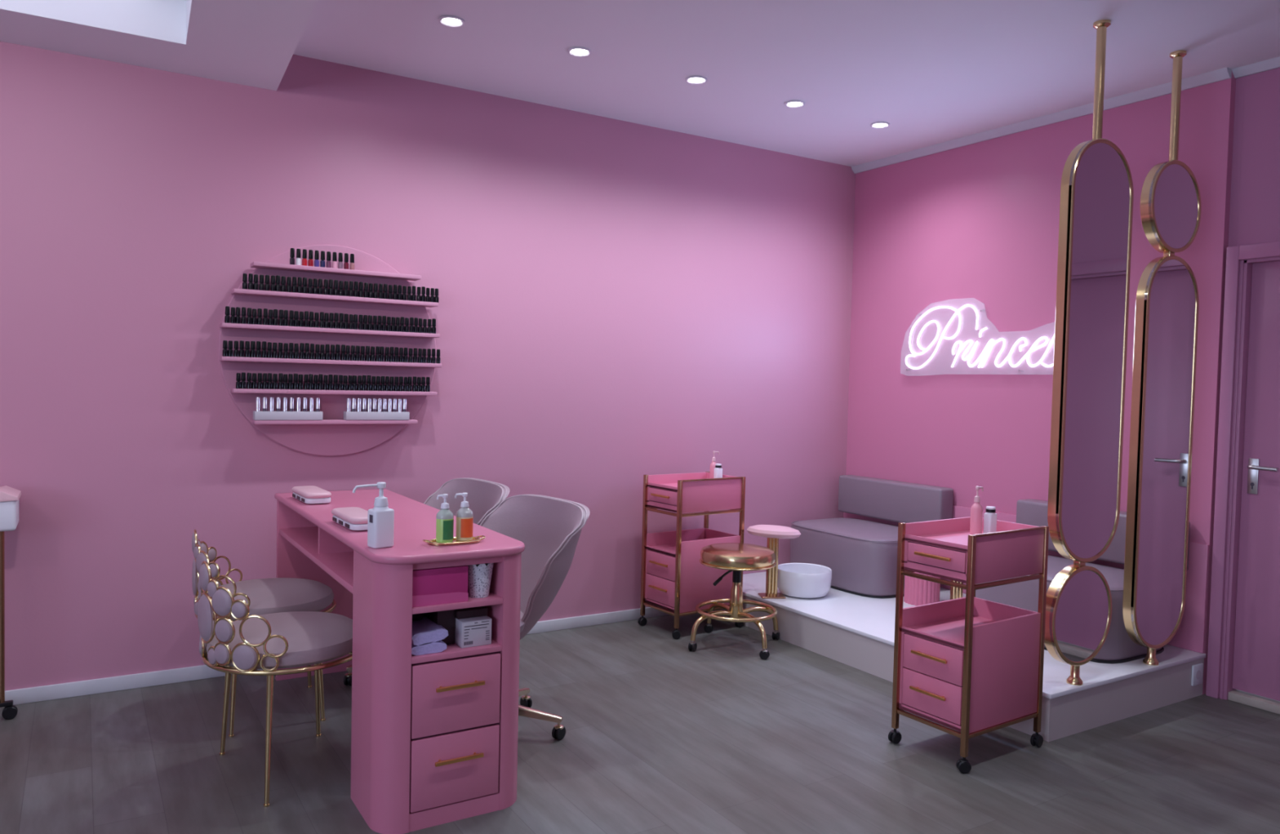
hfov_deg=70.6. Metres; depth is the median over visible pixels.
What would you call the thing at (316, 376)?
bottle
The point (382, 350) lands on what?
bottle
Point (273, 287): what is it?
bottle
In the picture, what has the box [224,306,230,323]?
bottle
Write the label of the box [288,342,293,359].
bottle
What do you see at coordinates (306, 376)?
bottle
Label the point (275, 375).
bottle
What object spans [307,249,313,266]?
bottle
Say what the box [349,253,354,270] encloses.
bottle
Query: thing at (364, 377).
bottle
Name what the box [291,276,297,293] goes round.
bottle
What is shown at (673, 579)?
trolley
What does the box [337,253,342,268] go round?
bottle
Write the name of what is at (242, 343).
bottle
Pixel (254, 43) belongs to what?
ceiling
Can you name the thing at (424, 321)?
bottle
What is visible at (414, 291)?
bottle
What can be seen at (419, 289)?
bottle
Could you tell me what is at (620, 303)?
wall
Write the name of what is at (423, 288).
bottle
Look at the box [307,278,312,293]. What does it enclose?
bottle
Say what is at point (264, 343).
bottle
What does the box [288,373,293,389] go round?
bottle
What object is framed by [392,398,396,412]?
bottle
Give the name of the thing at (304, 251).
bottle
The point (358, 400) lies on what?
bottle
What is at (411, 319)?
bottle
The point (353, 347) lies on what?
bottle
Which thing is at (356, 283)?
bottle
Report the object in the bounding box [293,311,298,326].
bottle
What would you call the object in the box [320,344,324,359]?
bottle
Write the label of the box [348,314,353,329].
bottle
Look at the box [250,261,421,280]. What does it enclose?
shelf
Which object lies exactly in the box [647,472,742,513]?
tray
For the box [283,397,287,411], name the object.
bottle
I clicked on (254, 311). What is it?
bottle
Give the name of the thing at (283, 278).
bottle
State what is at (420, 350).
bottle
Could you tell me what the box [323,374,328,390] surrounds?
bottle
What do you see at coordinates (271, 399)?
bottle
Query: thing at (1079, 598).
mirror glass
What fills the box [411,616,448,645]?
folded towel
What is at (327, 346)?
bottle
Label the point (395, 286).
bottle
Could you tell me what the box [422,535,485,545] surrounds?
tray
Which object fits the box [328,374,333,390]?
bottle
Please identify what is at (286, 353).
bottle
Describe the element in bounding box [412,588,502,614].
shelf
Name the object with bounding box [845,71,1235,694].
wall
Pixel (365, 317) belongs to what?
bottle
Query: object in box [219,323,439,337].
shelf
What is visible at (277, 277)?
bottle
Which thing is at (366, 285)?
bottle
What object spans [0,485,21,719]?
stand
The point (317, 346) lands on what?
bottle
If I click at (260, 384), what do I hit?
bottle
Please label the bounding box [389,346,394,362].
bottle
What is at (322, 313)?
bottle
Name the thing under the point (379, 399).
bottle
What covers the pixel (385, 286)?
bottle
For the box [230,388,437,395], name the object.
shelf
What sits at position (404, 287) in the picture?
bottle
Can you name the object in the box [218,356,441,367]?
shelf
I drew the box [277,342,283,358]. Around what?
bottle
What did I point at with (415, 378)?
bottle
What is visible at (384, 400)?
bottle
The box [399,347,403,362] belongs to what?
bottle
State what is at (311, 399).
bottle
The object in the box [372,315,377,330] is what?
bottle
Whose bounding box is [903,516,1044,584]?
tray
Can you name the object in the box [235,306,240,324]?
bottle
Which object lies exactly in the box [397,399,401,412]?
bottle
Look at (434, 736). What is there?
table
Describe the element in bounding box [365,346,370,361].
bottle
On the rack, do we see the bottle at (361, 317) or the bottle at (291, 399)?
the bottle at (361, 317)
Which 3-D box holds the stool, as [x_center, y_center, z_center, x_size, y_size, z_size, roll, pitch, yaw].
[0.484,0.899,4.535,0.410,0.494,0.410,2,2,14]
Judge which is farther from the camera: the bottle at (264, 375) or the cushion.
the cushion
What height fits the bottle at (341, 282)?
0.067 m
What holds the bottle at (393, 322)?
on the rack
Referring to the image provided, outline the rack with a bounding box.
[218,244,441,456]
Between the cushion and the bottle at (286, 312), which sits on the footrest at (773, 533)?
the cushion
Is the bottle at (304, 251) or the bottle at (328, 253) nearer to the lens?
the bottle at (304, 251)
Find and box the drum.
[903,572,940,605]
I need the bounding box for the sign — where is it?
[905,304,1054,371]
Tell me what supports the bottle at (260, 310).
on the rack
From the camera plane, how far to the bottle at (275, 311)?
3.86 m
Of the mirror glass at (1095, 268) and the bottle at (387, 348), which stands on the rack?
the bottle at (387, 348)
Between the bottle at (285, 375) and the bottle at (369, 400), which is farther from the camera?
the bottle at (369, 400)
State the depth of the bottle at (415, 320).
4.18 m
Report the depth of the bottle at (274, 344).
3.87 m
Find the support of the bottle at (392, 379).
on the rack
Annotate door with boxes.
[1205,241,1279,714]
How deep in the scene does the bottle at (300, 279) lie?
3.91 m
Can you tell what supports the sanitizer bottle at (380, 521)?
on the table
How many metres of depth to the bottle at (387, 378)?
4.13 m
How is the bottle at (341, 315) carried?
on the rack
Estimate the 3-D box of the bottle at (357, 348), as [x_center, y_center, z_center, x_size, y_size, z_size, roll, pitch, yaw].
[-1.266,-0.285,4.058,0.021,0.068,0.021,3,3,43]
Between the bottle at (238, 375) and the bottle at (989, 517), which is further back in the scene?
the bottle at (238, 375)
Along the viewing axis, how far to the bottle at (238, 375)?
3.80 m
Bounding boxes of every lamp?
[291,485,331,503]
[331,506,368,530]
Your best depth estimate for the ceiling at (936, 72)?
3.81 m
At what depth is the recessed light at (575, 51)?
3.82 m
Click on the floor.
(662, 736)
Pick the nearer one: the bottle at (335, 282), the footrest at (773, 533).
the bottle at (335, 282)
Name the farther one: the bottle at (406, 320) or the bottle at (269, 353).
the bottle at (406, 320)
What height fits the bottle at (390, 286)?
0.066 m
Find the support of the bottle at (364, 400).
in the display tray at (348, 415)
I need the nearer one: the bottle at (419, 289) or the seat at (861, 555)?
the bottle at (419, 289)
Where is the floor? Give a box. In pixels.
[0,612,1279,833]
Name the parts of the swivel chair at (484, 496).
leg, backrest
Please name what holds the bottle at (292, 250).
on the rack
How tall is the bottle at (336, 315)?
0.070 m
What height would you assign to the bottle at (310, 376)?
0.068 m
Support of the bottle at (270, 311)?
on the rack
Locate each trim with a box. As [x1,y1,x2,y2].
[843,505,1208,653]
[851,57,1279,173]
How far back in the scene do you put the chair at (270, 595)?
3.40 m
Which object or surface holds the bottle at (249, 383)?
on the rack
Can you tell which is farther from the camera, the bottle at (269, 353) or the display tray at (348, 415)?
the display tray at (348, 415)
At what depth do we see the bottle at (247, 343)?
3.81 m
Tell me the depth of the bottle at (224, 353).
3.77 m
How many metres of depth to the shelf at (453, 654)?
2.66 m
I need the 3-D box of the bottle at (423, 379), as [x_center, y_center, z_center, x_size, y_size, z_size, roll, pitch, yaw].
[-1.011,-0.153,4.222,0.021,0.069,0.021,0,2,-31]
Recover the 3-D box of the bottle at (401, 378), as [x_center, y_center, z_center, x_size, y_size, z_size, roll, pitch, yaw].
[-1.100,-0.152,4.167,0.021,0.068,0.021,1,2,-11]
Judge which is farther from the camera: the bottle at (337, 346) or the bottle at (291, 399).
the bottle at (337, 346)
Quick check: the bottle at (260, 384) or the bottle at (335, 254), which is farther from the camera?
the bottle at (335, 254)
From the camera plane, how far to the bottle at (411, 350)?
4.18 m
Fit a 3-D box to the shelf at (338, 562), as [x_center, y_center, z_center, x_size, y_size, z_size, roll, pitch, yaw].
[-1.012,0.510,3.419,0.448,0.022,1.240,0,2,-32]
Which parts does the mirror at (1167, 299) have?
floor post, mirror frame, mirror frame, ceiling post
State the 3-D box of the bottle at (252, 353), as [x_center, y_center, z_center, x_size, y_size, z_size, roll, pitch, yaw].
[-1.639,-0.287,3.830,0.021,0.069,0.021,3,3,39]
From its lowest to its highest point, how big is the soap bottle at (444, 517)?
0.147 m
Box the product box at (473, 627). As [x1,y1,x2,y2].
[454,606,491,648]
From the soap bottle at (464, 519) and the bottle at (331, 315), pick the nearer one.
the soap bottle at (464, 519)
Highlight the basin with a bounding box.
[777,563,831,599]
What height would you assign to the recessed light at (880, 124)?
0.008 m
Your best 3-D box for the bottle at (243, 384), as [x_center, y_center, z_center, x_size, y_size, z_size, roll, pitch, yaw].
[-1.671,-0.153,3.813,0.021,0.069,0.021,3,2,33]
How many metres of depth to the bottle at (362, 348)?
4.06 m
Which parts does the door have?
handle plate, handle lever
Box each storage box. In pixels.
[412,565,468,607]
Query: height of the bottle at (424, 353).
0.067 m
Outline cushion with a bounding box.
[746,524,800,538]
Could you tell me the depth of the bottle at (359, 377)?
4.06 m
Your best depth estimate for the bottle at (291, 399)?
3.92 m
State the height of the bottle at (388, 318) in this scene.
0.067 m
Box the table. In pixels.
[274,488,524,833]
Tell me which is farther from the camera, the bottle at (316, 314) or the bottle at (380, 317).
the bottle at (380, 317)
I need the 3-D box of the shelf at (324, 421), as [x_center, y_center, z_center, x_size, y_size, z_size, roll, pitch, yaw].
[-1.354,0.021,4.048,0.704,0.018,0.092,0,2,-32]
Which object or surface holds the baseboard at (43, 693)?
attached to the wall at (620, 303)
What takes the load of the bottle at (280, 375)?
on the rack
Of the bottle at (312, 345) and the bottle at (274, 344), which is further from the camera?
the bottle at (312, 345)
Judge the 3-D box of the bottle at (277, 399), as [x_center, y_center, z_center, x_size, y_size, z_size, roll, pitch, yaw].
[-1.556,-0.055,3.893,0.018,0.060,0.018,0,2,-32]
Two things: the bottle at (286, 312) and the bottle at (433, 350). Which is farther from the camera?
the bottle at (433, 350)
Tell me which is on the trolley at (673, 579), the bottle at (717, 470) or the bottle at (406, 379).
the bottle at (717, 470)
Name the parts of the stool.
leg, leg, lever, seat, leg, leg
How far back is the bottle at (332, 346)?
3.99 m
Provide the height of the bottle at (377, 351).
0.069 m
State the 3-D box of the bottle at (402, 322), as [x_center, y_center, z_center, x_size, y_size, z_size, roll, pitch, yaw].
[-1.093,-0.425,4.160,0.021,0.070,0.021,2,2,13]
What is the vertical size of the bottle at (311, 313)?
0.069 m
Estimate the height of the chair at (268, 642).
0.718 m
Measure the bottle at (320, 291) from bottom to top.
0.068 m
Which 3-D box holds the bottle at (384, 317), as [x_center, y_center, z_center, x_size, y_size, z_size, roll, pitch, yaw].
[-1.163,-0.425,4.115,0.021,0.070,0.021,0,2,-24]
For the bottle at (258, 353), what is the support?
on the rack
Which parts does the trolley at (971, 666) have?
post, handle, handle, drawer, handle, drawer, drawer, rail, post, rail, rail, post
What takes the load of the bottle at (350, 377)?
on the rack
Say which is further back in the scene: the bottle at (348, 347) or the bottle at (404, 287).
the bottle at (404, 287)
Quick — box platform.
[713,571,1205,742]
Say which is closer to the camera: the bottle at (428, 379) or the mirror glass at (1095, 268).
the mirror glass at (1095, 268)
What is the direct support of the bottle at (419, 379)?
on the rack
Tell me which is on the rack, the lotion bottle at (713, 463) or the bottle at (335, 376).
the bottle at (335, 376)
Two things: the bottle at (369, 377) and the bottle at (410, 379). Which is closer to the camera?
the bottle at (369, 377)
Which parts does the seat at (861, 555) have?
seat, backrest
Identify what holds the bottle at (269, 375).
on the rack
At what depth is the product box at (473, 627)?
2.71 m
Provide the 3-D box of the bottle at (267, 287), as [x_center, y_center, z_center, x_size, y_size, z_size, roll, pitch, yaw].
[-1.586,-0.570,3.849,0.021,0.068,0.021,0,3,-41]
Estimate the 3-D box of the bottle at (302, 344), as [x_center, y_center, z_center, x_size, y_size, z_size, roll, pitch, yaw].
[-1.469,-0.286,3.933,0.021,0.069,0.021,0,2,-27]
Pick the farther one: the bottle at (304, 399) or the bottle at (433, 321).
the bottle at (433, 321)
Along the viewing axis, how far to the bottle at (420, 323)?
4.20 m
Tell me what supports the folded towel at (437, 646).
on the table
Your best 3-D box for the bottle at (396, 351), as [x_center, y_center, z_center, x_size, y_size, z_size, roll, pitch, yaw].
[-1.117,-0.286,4.153,0.021,0.069,0.021,3,2,31]
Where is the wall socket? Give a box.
[1191,662,1203,686]
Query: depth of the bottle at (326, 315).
3.98 m
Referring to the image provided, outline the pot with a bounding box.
[466,563,493,598]
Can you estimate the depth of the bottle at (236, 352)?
3.79 m
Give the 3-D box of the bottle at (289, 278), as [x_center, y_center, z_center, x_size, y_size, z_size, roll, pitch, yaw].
[-1.510,-0.569,3.892,0.021,0.067,0.021,-1,3,-42]
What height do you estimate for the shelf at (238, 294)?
0.018 m
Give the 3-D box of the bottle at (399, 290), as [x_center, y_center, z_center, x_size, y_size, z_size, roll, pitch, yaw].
[-1.100,-0.570,4.146,0.021,0.069,0.021,3,3,40]
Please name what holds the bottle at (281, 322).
on the rack
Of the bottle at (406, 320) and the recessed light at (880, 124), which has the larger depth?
the recessed light at (880, 124)
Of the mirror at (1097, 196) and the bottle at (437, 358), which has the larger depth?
the bottle at (437, 358)
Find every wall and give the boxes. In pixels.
[0,41,855,690]
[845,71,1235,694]
[1228,67,1279,247]
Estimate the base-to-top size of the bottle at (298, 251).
0.072 m
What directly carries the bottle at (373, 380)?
on the rack
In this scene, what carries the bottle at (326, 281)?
on the rack
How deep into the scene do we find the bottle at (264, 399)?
3.86 m
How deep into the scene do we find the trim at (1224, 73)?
4.44 m
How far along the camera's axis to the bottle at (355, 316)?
4.04 m
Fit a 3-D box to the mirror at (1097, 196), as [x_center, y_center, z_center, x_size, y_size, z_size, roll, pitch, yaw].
[1.721,-0.228,3.460,0.409,2.517,0.060,0,2,-32]
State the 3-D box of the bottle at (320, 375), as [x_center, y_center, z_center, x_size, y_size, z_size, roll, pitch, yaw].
[-1.405,-0.154,3.981,0.021,0.070,0.021,2,2,9]
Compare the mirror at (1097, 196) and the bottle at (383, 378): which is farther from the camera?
the bottle at (383, 378)
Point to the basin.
(798, 580)
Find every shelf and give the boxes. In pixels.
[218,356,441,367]
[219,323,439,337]
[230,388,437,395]
[231,288,438,307]
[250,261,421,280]
[251,419,417,424]
[279,526,353,593]
[411,639,502,664]
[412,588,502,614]
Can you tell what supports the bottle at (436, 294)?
on the rack
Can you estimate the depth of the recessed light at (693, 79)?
4.14 m
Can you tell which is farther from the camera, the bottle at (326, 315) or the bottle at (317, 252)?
the bottle at (326, 315)
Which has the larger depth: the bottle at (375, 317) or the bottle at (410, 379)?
the bottle at (410, 379)
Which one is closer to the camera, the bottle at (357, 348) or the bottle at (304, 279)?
the bottle at (304, 279)
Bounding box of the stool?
[688,542,779,659]
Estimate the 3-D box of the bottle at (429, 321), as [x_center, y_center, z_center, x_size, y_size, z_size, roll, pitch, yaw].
[-0.984,-0.424,4.226,0.021,0.067,0.021,0,3,-35]
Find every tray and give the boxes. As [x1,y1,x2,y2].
[253,411,323,420]
[343,411,409,420]
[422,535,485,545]
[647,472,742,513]
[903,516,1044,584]
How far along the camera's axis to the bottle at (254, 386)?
3.83 m
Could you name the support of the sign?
attached to the wall at (976, 224)
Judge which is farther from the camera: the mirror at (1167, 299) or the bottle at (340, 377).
the bottle at (340, 377)
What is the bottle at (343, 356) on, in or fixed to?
on the rack
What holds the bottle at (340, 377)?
on the rack
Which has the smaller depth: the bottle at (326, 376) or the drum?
the bottle at (326, 376)
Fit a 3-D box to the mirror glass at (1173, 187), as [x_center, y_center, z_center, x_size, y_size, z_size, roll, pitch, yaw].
[2.188,-0.860,3.698,0.372,0.372,0.011,0,2,-32]
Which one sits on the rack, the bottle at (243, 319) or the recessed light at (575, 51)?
the bottle at (243, 319)
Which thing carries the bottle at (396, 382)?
on the rack
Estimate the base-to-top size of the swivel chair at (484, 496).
0.850 m
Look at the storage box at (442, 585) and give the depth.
2.62 m
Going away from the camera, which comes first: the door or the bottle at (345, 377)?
the door
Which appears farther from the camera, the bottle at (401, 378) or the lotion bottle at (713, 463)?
the lotion bottle at (713, 463)
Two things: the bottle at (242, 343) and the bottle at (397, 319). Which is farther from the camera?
the bottle at (397, 319)
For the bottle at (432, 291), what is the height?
0.067 m
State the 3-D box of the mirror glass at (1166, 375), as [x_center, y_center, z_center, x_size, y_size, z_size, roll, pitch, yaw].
[2.171,0.151,3.739,0.388,1.626,0.011,0,2,-32]
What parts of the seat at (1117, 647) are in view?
seat, backrest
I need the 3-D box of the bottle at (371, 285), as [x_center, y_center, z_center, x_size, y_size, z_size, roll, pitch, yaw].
[-1.213,-0.569,4.079,0.021,0.067,0.021,1,2,-16]
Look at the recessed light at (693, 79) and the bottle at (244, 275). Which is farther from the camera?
the recessed light at (693, 79)
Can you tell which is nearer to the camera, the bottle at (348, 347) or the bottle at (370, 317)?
the bottle at (348, 347)
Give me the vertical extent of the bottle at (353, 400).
0.060 m
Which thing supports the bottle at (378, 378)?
on the rack
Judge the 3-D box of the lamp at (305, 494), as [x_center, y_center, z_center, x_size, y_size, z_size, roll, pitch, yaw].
[-1.320,0.311,3.630,0.104,0.042,0.270,0,3,-34]
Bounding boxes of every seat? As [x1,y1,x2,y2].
[790,475,953,598]
[975,498,1190,663]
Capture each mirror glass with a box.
[1048,565,1109,665]
[1055,139,1130,559]
[1130,257,1195,647]
[1148,160,1198,253]
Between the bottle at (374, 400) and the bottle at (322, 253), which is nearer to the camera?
the bottle at (322, 253)
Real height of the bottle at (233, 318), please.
0.068 m
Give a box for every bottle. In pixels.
[222,340,227,356]
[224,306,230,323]
[227,341,233,356]
[230,307,235,323]
[233,341,239,356]
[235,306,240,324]
[235,373,240,388]
[239,340,244,357]
[240,307,246,324]
[240,372,246,388]
[242,273,247,289]
[244,341,249,357]
[246,307,252,324]
[246,373,252,389]
[248,273,253,289]
[249,341,255,357]
[251,373,257,389]
[252,308,257,324]
[253,274,258,289]
[255,341,261,357]
[255,397,260,411]
[257,308,262,324]
[257,373,262,389]
[258,275,264,290]
[261,341,266,357]
[262,308,268,324]
[262,373,267,389]
[262,397,266,411]
[264,275,270,290]
[266,342,272,358]
[267,373,272,389]
[268,309,273,325]
[269,397,273,411]
[270,275,275,291]
[272,342,277,358]
[272,373,277,389]
[273,309,278,325]
[275,275,280,291]
[275,397,280,411]
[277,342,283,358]
[278,309,284,325]
[278,373,283,389]
[280,276,285,292]
[283,343,288,358]
[283,373,288,389]
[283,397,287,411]
[284,310,288,326]
[286,276,291,292]
[288,310,293,326]
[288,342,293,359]
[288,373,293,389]
[289,248,294,264]
[289,397,293,411]
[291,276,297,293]
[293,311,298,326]
[293,343,298,359]
[293,373,297,389]
[295,248,301,265]
[296,397,300,411]
[297,277,302,293]
[297,374,302,390]
[298,311,303,327]
[299,342,304,359]
[302,248,306,266]
[302,277,306,293]
[302,397,306,411]
[303,311,309,327]
[303,374,308,390]
[304,342,309,359]
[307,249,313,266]
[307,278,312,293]
[308,374,313,390]
[309,311,314,327]
[309,343,314,359]
[309,397,313,411]
[312,278,317,294]
[313,374,318,390]
[314,250,319,266]
[314,312,319,328]
[315,344,319,359]
[315,397,319,411]
[317,279,323,294]
[318,373,323,390]
[319,311,324,328]
[320,250,324,267]
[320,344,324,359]
[323,279,328,294]
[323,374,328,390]
[324,313,328,328]
[324,344,329,359]
[326,251,331,267]
[328,279,333,295]
[328,312,333,328]
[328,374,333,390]
[330,344,335,359]
[332,252,337,268]
[333,280,338,295]
[333,312,338,328]
[333,374,337,390]
[335,344,340,359]
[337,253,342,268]
[337,375,342,390]
[338,280,343,296]
[338,313,343,328]
[340,344,346,360]
[342,375,347,390]
[343,253,348,269]
[343,280,348,296]
[343,314,348,328]
[345,345,350,360]
[346,398,350,411]
[347,375,352,391]
[348,281,353,297]
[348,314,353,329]
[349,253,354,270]
[350,345,355,360]
[351,398,355,411]
[352,375,357,391]
[352,481,394,548]
[353,281,358,297]
[353,314,358,329]
[355,346,359,360]
[356,398,360,411]
[357,375,362,391]
[358,281,363,297]
[358,315,363,329]
[360,346,364,360]
[361,375,366,391]
[362,398,366,411]
[363,315,368,330]
[364,282,368,297]
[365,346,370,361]
[366,375,371,391]
[367,398,371,411]
[368,283,373,297]
[368,315,372,330]
[370,346,374,361]
[371,376,376,391]
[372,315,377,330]
[372,398,376,412]
[373,283,377,298]
[375,346,380,361]
[376,376,380,391]
[377,315,382,330]
[377,398,381,412]
[378,284,382,298]
[379,346,384,361]
[380,376,385,391]
[382,284,387,299]
[382,315,386,331]
[382,398,386,412]
[384,346,389,361]
[385,376,390,391]
[386,316,391,331]
[387,284,392,299]
[387,398,391,412]
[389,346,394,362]
[389,376,394,391]
[391,316,395,331]
[392,284,397,299]
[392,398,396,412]
[394,346,399,362]
[394,377,399,391]
[395,317,399,332]
[397,284,402,300]
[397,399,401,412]
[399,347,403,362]
[399,376,403,391]
[400,316,404,332]
[402,285,406,300]
[402,399,406,412]
[403,347,408,362]
[403,377,408,391]
[404,317,408,332]
[407,286,411,301]
[408,317,413,332]
[408,348,413,362]
[408,377,412,391]
[411,285,416,301]
[412,376,417,391]
[413,317,418,333]
[413,348,417,363]
[416,287,421,301]
[417,318,422,333]
[417,348,422,363]
[417,377,421,391]
[421,286,425,302]
[421,377,425,391]
[422,319,426,333]
[422,348,426,363]
[425,288,430,302]
[425,377,430,391]
[426,319,431,333]
[426,348,431,363]
[430,288,434,302]
[431,319,435,333]
[431,348,435,363]
[434,288,439,302]
[435,349,440,364]
[435,493,453,542]
[454,493,473,541]
[709,450,719,478]
[713,463,722,478]
[969,485,983,534]
[983,506,996,533]
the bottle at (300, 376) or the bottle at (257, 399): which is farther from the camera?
the bottle at (300, 376)
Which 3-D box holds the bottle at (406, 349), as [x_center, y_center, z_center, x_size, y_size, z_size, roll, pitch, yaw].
[-1.081,-0.286,4.175,0.021,0.068,0.021,0,3,-38]
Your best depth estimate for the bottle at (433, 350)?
4.24 m
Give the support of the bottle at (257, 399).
in the display tray at (257, 415)
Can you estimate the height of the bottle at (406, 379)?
0.066 m
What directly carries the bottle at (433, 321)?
on the rack
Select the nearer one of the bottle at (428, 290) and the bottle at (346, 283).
the bottle at (346, 283)
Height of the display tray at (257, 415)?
0.036 m
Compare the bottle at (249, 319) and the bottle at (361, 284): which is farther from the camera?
the bottle at (361, 284)
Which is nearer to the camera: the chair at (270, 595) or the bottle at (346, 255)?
the chair at (270, 595)
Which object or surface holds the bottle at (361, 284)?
on the rack
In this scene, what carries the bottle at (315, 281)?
on the rack
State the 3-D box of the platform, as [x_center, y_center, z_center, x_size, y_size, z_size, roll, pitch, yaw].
[1.415,1.075,4.590,1.108,0.183,2.206,0,2,-32]
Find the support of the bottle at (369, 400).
in the display tray at (348, 415)
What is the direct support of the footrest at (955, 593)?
on the platform
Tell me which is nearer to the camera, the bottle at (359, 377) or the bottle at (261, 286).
the bottle at (261, 286)
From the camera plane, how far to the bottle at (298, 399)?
3.93 m
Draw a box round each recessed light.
[438,15,464,26]
[567,47,591,56]
[685,75,706,84]
[784,100,804,107]
[870,121,889,128]
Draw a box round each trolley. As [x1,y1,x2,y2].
[637,471,745,639]
[888,516,1048,773]
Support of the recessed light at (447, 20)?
in the ceiling at (936, 72)
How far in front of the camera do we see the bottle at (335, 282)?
3.99 m
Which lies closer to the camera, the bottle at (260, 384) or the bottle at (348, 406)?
the bottle at (260, 384)
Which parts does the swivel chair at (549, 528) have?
seat, leg, backrest, leg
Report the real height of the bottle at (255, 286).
0.066 m
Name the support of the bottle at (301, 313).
on the rack
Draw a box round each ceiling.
[0,0,317,90]
[293,0,1279,166]
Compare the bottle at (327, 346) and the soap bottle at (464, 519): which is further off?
the bottle at (327, 346)
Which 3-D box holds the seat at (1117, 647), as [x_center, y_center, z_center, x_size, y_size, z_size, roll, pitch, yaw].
[1.961,0.723,4.175,0.584,0.574,0.800,0,2,-32]
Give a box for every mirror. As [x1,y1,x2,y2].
[1044,19,1133,685]
[1122,50,1201,666]
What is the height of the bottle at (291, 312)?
0.069 m
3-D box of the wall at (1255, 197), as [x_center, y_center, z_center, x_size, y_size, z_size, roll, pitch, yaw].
[3.943,-0.022,1.750,0.120,2.700,5.200,0,2,-32]
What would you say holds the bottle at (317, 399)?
in the display tray at (257, 415)
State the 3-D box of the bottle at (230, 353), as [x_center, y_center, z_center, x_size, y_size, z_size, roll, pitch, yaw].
[-1.713,-0.285,3.784,0.021,0.066,0.021,2,2,12]
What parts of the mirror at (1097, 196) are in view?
floor post, mirror frame, mirror frame, ceiling post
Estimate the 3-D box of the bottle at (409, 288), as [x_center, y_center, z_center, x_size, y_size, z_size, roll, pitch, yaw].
[-1.063,-0.568,4.168,0.021,0.067,0.021,0,2,-32]
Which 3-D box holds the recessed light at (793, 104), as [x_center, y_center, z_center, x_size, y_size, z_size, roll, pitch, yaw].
[0.763,-1.543,4.457,0.100,0.008,0.100,0,2,-32]
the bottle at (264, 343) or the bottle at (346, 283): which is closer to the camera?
the bottle at (264, 343)
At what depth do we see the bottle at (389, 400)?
4.14 m
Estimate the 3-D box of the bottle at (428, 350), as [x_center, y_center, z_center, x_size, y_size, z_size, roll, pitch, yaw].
[-0.987,-0.285,4.234,0.021,0.068,0.021,0,2,-27]
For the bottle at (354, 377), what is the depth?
4.05 m
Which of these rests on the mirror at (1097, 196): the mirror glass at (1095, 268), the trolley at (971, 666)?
the mirror glass at (1095, 268)
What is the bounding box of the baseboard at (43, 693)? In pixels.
[4,607,670,705]
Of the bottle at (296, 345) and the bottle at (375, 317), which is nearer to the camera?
the bottle at (296, 345)
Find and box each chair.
[191,528,336,737]
[197,560,352,807]
[343,477,510,685]
[480,494,590,740]
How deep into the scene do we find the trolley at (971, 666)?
3.22 m
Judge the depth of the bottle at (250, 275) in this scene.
3.80 m
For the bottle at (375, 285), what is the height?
0.068 m
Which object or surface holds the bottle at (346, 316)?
on the rack
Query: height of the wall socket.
0.090 m
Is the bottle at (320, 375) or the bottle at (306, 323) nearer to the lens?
the bottle at (306, 323)
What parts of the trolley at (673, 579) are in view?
post, handle, handle, handle, drawer, drawer, drawer, post, rail, rail, post, rail, post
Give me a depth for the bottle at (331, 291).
3.98 m
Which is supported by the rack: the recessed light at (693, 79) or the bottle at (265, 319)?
the bottle at (265, 319)
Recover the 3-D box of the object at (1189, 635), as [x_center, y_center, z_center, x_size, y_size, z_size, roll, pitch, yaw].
[1.885,0.745,4.871,0.014,0.477,2.200,0,2,-32]
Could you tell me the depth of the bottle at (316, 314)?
3.95 m
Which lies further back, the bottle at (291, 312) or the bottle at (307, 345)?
the bottle at (307, 345)
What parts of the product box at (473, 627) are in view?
dark lid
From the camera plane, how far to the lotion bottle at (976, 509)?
3.34 m
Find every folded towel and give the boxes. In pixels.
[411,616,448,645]
[411,640,446,655]
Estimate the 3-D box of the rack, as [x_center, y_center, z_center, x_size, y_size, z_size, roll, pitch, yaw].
[-1.356,-0.295,4.041,0.950,0.950,0.110,0,2,-32]
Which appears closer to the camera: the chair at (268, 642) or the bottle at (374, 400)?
the chair at (268, 642)

